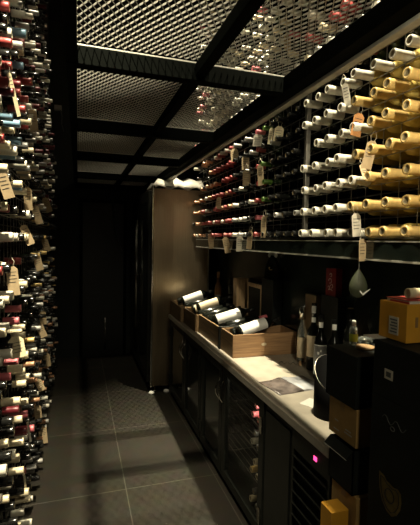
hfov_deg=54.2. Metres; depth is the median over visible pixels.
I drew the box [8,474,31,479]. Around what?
wine bottle
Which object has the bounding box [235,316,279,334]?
wine bottle
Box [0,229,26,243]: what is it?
wine bottle
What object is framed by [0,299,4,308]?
wine bottle
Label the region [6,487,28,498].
wine bottle
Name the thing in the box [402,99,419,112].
wine bottle
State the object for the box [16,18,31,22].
wine bottle
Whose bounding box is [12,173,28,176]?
wine bottle
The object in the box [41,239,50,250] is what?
tag
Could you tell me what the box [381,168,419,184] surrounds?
wine bottle
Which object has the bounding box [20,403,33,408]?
wine bottle
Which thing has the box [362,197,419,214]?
wine bottle
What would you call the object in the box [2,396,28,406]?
wine bottle
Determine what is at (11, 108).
wine bottle
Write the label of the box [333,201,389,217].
wine bottle
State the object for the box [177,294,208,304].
wine bottle
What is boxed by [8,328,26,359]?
tag
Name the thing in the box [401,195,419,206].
wine bottle
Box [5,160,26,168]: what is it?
wine bottle
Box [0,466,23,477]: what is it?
wine bottle
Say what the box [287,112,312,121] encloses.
wine bottle
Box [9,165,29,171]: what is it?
wine bottle
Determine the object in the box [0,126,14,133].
wine bottle
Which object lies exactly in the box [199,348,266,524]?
cooler
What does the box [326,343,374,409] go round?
carton
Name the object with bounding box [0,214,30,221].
wine bottle
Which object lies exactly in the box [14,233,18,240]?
wine bottle
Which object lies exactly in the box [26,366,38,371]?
wine bottle
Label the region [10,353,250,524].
floor
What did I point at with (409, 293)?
paper roll
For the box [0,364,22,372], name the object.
wine bottle
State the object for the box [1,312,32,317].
wine bottle
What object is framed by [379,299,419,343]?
carton
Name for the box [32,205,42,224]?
tag
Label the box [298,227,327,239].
wine bottle
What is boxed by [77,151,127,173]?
mesh panel
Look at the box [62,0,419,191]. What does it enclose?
frame
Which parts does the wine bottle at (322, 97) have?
bottle glass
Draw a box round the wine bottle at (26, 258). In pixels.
[0,252,33,261]
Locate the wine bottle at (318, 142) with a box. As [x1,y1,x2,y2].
[314,139,352,153]
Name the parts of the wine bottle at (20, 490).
bottle glass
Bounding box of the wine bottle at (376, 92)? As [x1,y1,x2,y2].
[370,87,419,106]
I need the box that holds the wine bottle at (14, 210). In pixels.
[0,205,18,214]
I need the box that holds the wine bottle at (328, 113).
[324,109,366,124]
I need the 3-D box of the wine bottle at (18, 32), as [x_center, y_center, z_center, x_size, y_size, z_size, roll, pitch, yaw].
[-0.995,-1.063,1.857,0.298,0.074,0.073,0,3,-19]
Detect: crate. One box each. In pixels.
[170,300,183,321]
[184,307,198,331]
[199,314,248,347]
[221,325,296,357]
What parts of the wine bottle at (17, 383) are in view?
bottle glass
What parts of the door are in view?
handle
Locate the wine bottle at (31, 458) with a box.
[8,457,32,468]
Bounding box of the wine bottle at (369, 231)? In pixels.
[365,224,403,240]
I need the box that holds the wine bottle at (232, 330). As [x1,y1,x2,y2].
[230,323,273,334]
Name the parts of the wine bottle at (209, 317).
bottle glass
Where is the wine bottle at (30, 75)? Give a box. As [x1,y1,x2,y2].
[28,73,33,78]
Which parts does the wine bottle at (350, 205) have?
bottle glass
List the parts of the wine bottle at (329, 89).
bottle glass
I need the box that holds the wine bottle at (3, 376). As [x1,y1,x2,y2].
[0,372,11,380]
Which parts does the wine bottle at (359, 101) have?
bottle glass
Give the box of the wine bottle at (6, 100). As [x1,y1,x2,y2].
[1,96,19,105]
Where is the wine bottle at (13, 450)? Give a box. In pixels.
[0,449,15,458]
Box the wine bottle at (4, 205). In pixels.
[0,202,7,210]
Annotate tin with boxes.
[326,268,342,296]
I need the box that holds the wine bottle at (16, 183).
[11,180,22,187]
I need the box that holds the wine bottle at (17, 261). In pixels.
[0,257,21,264]
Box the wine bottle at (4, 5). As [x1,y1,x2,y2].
[0,0,9,12]
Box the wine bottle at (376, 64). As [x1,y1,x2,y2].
[370,59,409,79]
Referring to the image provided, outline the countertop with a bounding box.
[168,314,333,457]
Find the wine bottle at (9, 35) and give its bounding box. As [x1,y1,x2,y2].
[0,28,12,38]
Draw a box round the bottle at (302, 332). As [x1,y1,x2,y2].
[296,307,306,362]
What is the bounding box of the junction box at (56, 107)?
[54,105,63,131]
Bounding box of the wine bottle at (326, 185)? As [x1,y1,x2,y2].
[322,182,375,195]
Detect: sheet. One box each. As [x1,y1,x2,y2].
[147,178,205,191]
[299,398,313,407]
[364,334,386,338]
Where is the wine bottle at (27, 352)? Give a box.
[19,351,28,358]
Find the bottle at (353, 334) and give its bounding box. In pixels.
[349,320,357,344]
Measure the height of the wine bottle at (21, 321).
0.074 m
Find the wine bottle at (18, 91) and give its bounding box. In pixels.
[15,88,20,95]
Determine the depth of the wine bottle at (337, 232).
1.91 m
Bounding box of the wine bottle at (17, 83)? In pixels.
[13,80,21,87]
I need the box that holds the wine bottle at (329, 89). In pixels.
[325,85,370,98]
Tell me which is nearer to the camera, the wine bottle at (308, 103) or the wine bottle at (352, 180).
the wine bottle at (352, 180)
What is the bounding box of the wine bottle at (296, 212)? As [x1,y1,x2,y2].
[293,208,335,220]
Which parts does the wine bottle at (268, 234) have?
bottle glass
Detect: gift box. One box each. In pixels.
[233,278,247,307]
[247,282,261,315]
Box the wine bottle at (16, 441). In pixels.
[0,437,23,449]
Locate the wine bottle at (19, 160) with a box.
[0,156,24,163]
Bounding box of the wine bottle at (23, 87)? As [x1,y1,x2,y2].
[14,85,35,91]
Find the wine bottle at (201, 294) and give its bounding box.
[180,290,213,305]
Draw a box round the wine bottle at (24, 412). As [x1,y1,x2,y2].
[2,410,27,417]
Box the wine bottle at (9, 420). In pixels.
[0,416,13,426]
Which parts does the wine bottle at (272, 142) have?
bottle glass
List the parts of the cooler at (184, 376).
door, glass pane, door, glass pane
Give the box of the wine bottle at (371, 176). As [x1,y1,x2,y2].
[364,171,419,188]
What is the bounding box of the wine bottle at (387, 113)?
[381,108,419,127]
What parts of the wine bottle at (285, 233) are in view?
bottle glass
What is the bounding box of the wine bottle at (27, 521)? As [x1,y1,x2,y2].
[18,518,31,524]
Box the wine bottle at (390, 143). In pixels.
[385,138,419,156]
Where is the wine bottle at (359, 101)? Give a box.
[351,95,401,112]
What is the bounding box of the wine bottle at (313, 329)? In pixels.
[306,303,318,370]
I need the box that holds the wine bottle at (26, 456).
[8,453,30,464]
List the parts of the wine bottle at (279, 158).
bottle glass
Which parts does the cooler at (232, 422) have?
glass pane, door, handle, handle, glass pane, door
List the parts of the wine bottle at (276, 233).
bottle glass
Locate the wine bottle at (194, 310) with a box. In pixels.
[191,300,226,313]
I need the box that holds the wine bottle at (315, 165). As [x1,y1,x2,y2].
[312,162,361,175]
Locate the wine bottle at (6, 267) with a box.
[0,264,10,272]
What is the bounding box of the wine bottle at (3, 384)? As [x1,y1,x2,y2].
[0,381,6,389]
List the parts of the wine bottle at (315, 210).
bottle glass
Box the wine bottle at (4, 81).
[0,77,9,88]
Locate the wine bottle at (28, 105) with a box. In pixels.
[20,102,31,108]
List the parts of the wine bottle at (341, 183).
bottle glass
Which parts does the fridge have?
door, glass pane, handle, handle, glass pane, door, corner trim, trim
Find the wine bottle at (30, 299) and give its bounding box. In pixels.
[15,296,33,301]
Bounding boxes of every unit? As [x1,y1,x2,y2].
[263,405,292,524]
[290,428,331,524]
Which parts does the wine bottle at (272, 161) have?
bottle glass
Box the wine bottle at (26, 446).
[0,442,30,451]
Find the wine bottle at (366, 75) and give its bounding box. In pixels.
[350,68,401,86]
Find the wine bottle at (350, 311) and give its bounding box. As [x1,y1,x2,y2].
[342,307,353,343]
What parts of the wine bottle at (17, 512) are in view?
bottle glass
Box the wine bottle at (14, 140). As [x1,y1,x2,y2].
[5,136,21,144]
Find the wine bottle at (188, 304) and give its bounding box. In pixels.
[184,298,209,306]
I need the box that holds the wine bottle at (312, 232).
[309,227,341,239]
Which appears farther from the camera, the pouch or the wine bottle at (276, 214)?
the wine bottle at (276, 214)
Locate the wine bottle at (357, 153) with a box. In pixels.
[352,149,410,166]
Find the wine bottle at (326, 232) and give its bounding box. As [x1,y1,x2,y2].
[323,226,355,240]
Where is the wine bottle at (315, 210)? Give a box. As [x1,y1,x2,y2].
[311,205,361,218]
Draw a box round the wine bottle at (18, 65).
[3,60,23,69]
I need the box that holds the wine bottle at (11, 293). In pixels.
[0,291,13,300]
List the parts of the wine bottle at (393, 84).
bottle glass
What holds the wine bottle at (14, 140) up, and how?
in the wine rack at (39, 230)
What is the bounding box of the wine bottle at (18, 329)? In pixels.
[7,328,22,332]
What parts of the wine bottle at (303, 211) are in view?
bottle glass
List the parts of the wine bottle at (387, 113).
bottle glass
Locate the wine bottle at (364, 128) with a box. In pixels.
[349,122,400,139]
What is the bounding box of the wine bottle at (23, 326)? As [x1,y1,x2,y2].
[10,324,25,329]
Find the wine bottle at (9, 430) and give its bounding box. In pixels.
[0,426,14,436]
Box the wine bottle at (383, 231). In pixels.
[378,223,419,240]
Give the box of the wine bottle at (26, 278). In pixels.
[2,274,30,282]
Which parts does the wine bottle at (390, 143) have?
bottle glass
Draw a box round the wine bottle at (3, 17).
[0,13,8,25]
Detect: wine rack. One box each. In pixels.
[0,0,50,519]
[196,0,419,297]
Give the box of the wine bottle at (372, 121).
[367,116,419,133]
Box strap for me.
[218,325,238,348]
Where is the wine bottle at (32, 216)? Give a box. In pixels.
[0,215,34,222]
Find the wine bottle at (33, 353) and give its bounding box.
[29,351,36,355]
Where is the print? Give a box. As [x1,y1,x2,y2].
[390,318,396,332]
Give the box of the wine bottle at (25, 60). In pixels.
[11,57,28,64]
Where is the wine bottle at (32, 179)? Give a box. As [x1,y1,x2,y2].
[14,177,34,181]
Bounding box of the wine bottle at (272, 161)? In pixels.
[269,158,300,168]
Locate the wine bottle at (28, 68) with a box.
[13,66,31,71]
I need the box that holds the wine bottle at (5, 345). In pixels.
[0,343,12,348]
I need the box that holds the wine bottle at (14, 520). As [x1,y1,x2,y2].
[0,517,17,524]
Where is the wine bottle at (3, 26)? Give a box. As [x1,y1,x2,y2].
[0,22,7,33]
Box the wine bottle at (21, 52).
[1,47,23,55]
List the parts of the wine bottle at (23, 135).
bottle glass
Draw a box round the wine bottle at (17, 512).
[0,508,24,519]
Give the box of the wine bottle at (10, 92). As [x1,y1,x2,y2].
[0,87,14,96]
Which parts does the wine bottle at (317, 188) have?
bottle glass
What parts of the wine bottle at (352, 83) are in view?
bottle glass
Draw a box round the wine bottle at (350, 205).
[347,199,406,216]
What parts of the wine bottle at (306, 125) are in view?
bottle glass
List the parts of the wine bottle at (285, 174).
bottle glass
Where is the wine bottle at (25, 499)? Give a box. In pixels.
[10,495,30,503]
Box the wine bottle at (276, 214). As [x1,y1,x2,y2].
[274,210,311,221]
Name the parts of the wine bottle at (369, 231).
bottle glass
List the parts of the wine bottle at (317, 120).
bottle glass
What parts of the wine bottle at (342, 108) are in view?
bottle glass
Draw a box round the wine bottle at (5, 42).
[0,37,12,47]
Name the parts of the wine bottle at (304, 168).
bottle glass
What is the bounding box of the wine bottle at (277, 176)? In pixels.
[274,174,317,184]
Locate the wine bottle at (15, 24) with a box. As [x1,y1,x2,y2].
[7,20,28,30]
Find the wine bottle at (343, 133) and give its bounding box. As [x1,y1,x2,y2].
[338,129,385,144]
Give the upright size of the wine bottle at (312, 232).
0.074 m
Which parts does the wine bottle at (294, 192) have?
bottle glass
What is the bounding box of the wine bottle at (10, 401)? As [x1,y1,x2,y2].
[0,396,20,406]
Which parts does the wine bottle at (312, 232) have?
bottle glass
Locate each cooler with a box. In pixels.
[168,320,201,437]
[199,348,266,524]
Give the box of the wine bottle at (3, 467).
[0,464,7,476]
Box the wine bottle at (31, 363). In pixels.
[3,361,34,366]
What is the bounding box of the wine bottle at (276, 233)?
[274,228,299,239]
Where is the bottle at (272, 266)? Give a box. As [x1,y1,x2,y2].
[264,253,279,279]
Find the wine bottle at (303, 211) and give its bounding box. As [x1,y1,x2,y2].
[300,206,349,219]
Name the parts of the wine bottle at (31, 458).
bottle glass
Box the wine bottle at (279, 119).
[276,116,302,127]
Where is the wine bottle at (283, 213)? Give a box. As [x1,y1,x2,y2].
[281,209,321,221]
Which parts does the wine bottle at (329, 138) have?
bottle glass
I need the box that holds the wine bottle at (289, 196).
[275,192,320,203]
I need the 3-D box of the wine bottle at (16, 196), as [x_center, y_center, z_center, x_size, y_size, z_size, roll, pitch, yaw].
[-1.171,-0.381,2.293,0.298,0.074,0.073,0,3,-19]
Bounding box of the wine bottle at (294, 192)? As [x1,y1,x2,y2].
[292,190,337,201]
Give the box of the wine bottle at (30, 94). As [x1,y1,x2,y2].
[21,91,33,97]
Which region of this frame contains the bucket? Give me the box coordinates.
[313,354,329,421]
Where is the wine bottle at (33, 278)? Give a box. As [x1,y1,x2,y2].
[4,273,36,280]
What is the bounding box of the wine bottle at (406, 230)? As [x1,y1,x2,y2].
[400,225,419,236]
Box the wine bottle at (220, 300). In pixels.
[196,295,232,310]
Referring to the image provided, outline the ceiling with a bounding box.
[40,0,205,43]
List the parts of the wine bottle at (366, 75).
bottle glass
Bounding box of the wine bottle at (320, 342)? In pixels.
[313,314,327,378]
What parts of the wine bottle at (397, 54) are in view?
bottle glass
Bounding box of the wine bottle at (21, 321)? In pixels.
[1,317,26,324]
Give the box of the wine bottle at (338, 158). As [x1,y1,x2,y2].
[334,154,392,169]
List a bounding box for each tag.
[0,173,14,199]
[4,61,20,116]
[6,255,19,294]
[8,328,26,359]
[18,218,34,245]
[22,469,26,487]
[24,180,32,209]
[25,421,30,441]
[28,101,38,130]
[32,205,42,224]
[33,247,43,270]
[34,402,41,418]
[35,379,45,391]
[37,322,47,337]
[38,424,47,442]
[39,307,46,324]
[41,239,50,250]
[42,197,52,212]
[43,351,50,366]
[208,233,214,248]
[216,197,220,208]
[222,233,230,252]
[231,148,237,161]
[236,231,242,251]
[242,151,248,169]
[243,164,250,185]
[246,226,252,248]
[253,127,261,145]
[257,158,263,185]
[261,210,265,237]
[267,120,273,143]
[273,122,283,140]
[284,26,290,50]
[341,74,350,106]
[350,107,363,136]
[352,203,360,236]
[359,158,370,179]
[359,228,365,260]
[361,130,376,169]
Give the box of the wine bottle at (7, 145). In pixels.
[0,141,10,149]
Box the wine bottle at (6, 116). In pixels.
[0,112,13,120]
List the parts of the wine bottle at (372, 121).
bottle glass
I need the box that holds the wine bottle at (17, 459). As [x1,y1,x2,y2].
[0,453,19,464]
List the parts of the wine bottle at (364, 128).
bottle glass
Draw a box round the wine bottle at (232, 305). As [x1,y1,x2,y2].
[197,304,234,314]
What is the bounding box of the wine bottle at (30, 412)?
[28,410,33,415]
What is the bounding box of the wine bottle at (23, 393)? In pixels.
[2,390,26,397]
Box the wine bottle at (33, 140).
[22,138,35,142]
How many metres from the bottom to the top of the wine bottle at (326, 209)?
0.074 m
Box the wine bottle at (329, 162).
[325,158,380,172]
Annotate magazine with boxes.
[259,376,313,394]
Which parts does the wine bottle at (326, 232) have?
bottle glass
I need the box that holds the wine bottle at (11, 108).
[2,104,25,112]
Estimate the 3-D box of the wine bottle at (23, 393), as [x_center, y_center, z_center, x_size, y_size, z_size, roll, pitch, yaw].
[-1.109,0.693,2.120,0.298,0.074,0.073,0,3,-18]
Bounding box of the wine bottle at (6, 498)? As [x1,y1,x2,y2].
[1,494,9,503]
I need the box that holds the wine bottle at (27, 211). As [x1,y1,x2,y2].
[0,210,29,220]
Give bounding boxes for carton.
[261,278,281,325]
[305,293,320,350]
[320,499,347,524]
[321,294,344,343]
[324,433,369,495]
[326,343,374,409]
[329,395,370,448]
[331,478,367,524]
[367,391,419,524]
[373,338,419,414]
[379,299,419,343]
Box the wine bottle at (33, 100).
[29,98,38,103]
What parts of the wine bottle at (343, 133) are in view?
bottle glass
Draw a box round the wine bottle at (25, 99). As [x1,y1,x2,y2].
[16,95,28,102]
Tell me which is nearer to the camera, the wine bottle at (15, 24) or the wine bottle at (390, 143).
the wine bottle at (390, 143)
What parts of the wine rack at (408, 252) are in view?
post, upright rod, neck rail, upright rod, neck rail, upright rod, upright rod, upright rod, neck rail, upright rod, post, neck rail, neck rail, neck rail, neck rail, neck rail, neck rail, neck rail, rail, rail, rail, upright rod, upright rod, upright rod, upright rod, upright rod, neck rail, upright rod, upright rod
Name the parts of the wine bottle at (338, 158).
bottle glass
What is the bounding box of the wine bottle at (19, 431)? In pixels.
[0,426,27,438]
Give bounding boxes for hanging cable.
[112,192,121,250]
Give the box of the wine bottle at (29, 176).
[12,174,30,178]
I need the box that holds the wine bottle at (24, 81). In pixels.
[14,77,31,85]
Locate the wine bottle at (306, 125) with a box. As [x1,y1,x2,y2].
[302,121,338,134]
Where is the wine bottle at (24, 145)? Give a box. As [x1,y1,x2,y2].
[11,142,28,148]
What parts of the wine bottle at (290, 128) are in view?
bottle glass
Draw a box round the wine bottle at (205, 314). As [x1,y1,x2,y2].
[202,306,240,317]
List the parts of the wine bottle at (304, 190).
bottle glass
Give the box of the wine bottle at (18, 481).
[2,476,29,486]
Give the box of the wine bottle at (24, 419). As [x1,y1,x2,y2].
[14,418,29,424]
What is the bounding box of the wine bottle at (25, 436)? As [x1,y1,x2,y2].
[6,434,27,440]
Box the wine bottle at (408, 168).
[402,163,419,175]
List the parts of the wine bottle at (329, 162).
bottle glass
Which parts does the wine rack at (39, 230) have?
upright rod, upright rod, upright rod, upright rod, upright rod, upright rod, neck rail, upright rod, upright rod, neck rail, upright rod, upright rod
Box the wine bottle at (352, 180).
[348,175,408,191]
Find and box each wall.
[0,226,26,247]
[31,20,186,357]
[185,12,419,352]
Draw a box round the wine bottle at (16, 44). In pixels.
[12,40,22,49]
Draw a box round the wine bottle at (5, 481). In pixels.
[0,476,13,487]
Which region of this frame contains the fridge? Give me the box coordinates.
[131,185,208,390]
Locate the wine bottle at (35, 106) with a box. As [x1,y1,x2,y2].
[31,103,39,108]
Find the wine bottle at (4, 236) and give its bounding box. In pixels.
[0,232,13,241]
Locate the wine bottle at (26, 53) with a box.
[24,50,34,56]
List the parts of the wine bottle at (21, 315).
bottle glass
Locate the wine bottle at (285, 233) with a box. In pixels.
[283,228,308,239]
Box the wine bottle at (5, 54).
[0,49,10,60]
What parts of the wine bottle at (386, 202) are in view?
bottle glass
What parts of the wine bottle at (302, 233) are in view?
bottle glass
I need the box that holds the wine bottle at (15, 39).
[12,37,24,46]
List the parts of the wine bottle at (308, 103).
bottle glass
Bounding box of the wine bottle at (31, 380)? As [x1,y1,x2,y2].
[7,377,34,388]
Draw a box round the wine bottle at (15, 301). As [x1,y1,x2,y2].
[5,299,27,305]
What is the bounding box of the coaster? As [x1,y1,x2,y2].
[356,344,373,350]
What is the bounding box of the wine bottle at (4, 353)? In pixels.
[0,349,12,358]
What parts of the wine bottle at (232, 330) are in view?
bottle glass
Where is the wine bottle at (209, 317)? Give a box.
[207,308,246,322]
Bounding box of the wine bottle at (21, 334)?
[1,332,25,338]
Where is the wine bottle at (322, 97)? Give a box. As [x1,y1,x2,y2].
[315,92,343,106]
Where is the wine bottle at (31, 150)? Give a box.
[18,147,33,152]
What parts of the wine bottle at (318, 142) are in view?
bottle glass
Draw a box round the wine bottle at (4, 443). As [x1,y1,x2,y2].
[0,439,8,448]
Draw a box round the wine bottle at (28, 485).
[11,483,30,488]
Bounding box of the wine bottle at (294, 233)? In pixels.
[291,228,315,239]
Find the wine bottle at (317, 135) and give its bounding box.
[295,128,324,138]
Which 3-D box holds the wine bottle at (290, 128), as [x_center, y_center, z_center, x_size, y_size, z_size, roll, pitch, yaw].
[0.516,-0.862,2.590,0.298,0.074,0.073,0,3,-17]
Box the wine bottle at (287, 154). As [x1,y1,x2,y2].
[285,152,324,162]
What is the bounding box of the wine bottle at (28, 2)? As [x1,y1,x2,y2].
[18,0,35,5]
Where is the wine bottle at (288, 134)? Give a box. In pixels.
[286,132,314,143]
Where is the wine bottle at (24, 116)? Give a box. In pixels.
[5,111,27,119]
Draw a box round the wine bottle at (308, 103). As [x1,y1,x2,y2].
[304,99,336,112]
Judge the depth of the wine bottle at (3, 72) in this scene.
1.78 m
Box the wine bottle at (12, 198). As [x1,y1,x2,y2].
[1,198,23,202]
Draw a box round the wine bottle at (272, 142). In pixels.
[270,140,303,149]
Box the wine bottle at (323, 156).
[291,146,341,160]
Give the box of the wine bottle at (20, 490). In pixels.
[0,487,23,495]
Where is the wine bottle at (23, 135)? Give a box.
[3,133,32,138]
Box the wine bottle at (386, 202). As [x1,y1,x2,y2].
[381,197,419,213]
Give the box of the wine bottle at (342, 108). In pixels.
[337,103,380,119]
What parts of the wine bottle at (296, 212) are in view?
bottle glass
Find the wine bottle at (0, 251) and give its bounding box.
[0,251,34,259]
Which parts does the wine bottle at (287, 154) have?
bottle glass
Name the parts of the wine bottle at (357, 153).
bottle glass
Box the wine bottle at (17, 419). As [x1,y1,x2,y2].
[13,415,22,423]
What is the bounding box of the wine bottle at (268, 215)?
[266,211,301,222]
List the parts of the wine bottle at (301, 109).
bottle glass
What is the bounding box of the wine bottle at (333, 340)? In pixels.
[328,318,339,344]
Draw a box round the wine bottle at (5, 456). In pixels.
[0,450,11,462]
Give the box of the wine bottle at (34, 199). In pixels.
[8,197,36,203]
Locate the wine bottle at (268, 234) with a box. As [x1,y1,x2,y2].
[266,229,289,239]
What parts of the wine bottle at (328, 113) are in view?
bottle glass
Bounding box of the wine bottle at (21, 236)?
[18,233,23,240]
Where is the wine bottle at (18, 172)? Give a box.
[9,170,29,173]
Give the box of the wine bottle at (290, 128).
[269,121,295,132]
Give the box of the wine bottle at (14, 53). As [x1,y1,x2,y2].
[1,48,18,59]
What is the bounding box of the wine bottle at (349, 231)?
[347,225,388,240]
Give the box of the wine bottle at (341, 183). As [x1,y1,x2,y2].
[335,179,393,193]
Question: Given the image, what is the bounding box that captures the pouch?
[349,238,369,297]
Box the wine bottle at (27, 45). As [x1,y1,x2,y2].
[24,42,35,48]
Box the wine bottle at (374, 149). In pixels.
[368,144,418,161]
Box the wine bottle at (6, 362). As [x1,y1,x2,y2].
[3,358,18,365]
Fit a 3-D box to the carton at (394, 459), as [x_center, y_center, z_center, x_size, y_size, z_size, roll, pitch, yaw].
[0.664,0.685,1.206,0.294,0.567,0.237,0,3,-18]
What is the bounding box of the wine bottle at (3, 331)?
[0,328,6,336]
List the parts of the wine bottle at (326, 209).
bottle glass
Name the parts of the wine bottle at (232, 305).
bottle glass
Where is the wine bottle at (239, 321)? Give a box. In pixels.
[224,314,267,325]
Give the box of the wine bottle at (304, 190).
[301,187,350,199]
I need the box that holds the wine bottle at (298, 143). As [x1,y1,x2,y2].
[275,136,313,147]
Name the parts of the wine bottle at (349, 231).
bottle glass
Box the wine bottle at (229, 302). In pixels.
[226,285,232,305]
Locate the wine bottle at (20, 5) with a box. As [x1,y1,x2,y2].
[10,1,22,8]
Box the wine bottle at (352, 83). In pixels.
[340,78,382,94]
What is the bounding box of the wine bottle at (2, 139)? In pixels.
[0,134,4,143]
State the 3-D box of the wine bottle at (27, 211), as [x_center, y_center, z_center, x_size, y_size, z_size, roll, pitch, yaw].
[-1.072,-0.249,2.071,0.298,0.074,0.073,0,3,-18]
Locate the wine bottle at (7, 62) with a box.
[0,61,12,69]
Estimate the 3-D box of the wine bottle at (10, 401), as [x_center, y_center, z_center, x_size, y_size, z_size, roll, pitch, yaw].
[-0.964,0.599,1.732,0.298,0.074,0.073,0,3,-18]
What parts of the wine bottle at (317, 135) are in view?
bottle glass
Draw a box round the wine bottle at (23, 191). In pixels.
[0,188,26,197]
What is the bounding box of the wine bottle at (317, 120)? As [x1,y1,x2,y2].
[312,116,349,130]
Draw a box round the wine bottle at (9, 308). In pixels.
[1,305,21,312]
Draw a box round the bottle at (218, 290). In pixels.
[215,272,221,296]
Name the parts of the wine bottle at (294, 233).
bottle glass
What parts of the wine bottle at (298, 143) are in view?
bottle glass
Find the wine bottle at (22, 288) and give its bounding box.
[0,284,24,292]
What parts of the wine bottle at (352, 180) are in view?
bottle glass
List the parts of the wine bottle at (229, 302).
bottle glass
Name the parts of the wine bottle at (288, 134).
bottle glass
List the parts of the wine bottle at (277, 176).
bottle glass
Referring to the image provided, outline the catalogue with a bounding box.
[386,296,419,303]
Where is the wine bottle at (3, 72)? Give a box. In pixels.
[1,69,16,78]
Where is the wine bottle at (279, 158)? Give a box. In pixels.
[277,156,311,165]
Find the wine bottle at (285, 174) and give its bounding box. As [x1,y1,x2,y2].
[283,172,326,182]
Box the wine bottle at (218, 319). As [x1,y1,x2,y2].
[212,307,254,325]
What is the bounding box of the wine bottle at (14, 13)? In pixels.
[0,9,25,18]
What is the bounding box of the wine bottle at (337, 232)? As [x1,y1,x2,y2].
[332,226,370,240]
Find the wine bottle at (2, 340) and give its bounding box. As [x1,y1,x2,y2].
[0,337,10,343]
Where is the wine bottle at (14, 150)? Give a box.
[0,146,17,155]
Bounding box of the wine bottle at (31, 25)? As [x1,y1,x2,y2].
[11,18,35,29]
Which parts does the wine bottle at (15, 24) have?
bottle glass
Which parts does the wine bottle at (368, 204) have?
bottle glass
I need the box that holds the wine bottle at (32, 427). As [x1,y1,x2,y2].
[4,424,34,432]
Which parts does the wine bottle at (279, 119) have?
bottle glass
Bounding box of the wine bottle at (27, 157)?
[18,154,34,159]
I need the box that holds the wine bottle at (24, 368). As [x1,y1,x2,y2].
[11,367,25,374]
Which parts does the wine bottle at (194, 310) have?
bottle glass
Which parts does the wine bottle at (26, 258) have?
bottle glass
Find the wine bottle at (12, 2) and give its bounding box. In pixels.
[3,0,17,6]
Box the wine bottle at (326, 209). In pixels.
[322,203,373,218]
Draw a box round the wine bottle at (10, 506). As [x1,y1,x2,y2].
[0,501,14,512]
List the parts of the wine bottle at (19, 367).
bottle glass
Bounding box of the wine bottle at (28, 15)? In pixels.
[8,7,32,19]
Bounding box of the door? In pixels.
[79,199,126,357]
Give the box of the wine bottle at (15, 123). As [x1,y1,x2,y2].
[0,120,20,127]
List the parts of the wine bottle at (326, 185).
bottle glass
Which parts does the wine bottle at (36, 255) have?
bottle glass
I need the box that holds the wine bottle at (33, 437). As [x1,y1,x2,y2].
[26,434,35,440]
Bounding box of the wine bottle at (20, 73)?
[3,69,27,77]
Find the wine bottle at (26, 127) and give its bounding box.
[16,124,28,129]
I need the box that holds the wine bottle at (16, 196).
[0,196,23,200]
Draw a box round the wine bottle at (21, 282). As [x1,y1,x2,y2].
[0,277,27,287]
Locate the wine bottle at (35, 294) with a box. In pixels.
[20,292,39,296]
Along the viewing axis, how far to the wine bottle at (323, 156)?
2.29 m
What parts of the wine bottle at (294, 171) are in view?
bottle glass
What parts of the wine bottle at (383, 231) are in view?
bottle glass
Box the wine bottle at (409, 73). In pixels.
[402,67,419,81]
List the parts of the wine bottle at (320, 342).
label frame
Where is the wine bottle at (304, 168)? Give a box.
[300,165,348,178]
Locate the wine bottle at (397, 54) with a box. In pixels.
[389,48,419,68]
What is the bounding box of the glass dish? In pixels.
[358,336,372,344]
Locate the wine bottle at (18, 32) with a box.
[7,27,26,37]
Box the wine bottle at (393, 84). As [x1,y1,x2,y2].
[383,78,419,99]
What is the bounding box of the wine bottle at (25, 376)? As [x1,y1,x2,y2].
[5,372,29,380]
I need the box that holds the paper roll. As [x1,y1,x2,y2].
[404,288,419,298]
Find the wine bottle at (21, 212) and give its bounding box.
[0,210,25,218]
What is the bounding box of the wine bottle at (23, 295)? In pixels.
[15,294,32,296]
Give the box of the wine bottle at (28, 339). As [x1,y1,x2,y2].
[23,337,33,342]
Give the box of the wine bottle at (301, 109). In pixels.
[295,106,323,117]
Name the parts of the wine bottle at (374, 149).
bottle glass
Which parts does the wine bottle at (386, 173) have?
bottle glass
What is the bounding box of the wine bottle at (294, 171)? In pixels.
[292,169,336,180]
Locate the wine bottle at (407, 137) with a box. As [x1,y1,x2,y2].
[400,131,419,144]
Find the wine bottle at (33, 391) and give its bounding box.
[5,387,36,394]
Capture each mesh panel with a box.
[76,0,237,63]
[77,69,181,125]
[77,131,144,154]
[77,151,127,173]
[78,171,115,183]
[120,174,156,185]
[129,156,173,175]
[143,139,197,158]
[166,86,259,131]
[214,0,378,76]
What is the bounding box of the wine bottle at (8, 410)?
[0,405,19,414]
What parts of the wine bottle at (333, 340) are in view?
bottle glass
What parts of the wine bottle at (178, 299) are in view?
bottle glass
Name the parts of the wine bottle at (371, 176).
bottle glass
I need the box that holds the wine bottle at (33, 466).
[16,464,36,469]
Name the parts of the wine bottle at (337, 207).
bottle glass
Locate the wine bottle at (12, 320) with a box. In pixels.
[0,317,19,324]
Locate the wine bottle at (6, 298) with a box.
[0,295,9,303]
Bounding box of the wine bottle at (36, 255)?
[0,250,37,258]
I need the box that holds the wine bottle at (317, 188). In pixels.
[313,184,364,197]
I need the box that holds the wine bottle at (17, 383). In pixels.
[1,380,26,390]
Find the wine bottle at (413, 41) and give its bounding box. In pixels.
[405,34,419,48]
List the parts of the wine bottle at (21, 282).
bottle glass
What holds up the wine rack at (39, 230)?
on the floor
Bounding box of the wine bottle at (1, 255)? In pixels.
[0,253,23,262]
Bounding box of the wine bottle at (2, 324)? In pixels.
[0,322,9,329]
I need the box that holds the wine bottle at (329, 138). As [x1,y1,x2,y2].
[324,134,366,149]
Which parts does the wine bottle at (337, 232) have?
bottle glass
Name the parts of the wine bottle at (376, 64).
bottle glass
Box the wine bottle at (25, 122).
[13,118,31,124]
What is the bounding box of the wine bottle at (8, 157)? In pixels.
[0,155,15,159]
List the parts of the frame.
rail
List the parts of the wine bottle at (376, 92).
bottle glass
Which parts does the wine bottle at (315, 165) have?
bottle glass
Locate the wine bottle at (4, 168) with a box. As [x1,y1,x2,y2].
[0,164,8,173]
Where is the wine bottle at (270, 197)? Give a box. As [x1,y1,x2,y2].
[268,193,309,205]
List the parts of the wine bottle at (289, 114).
bottle glass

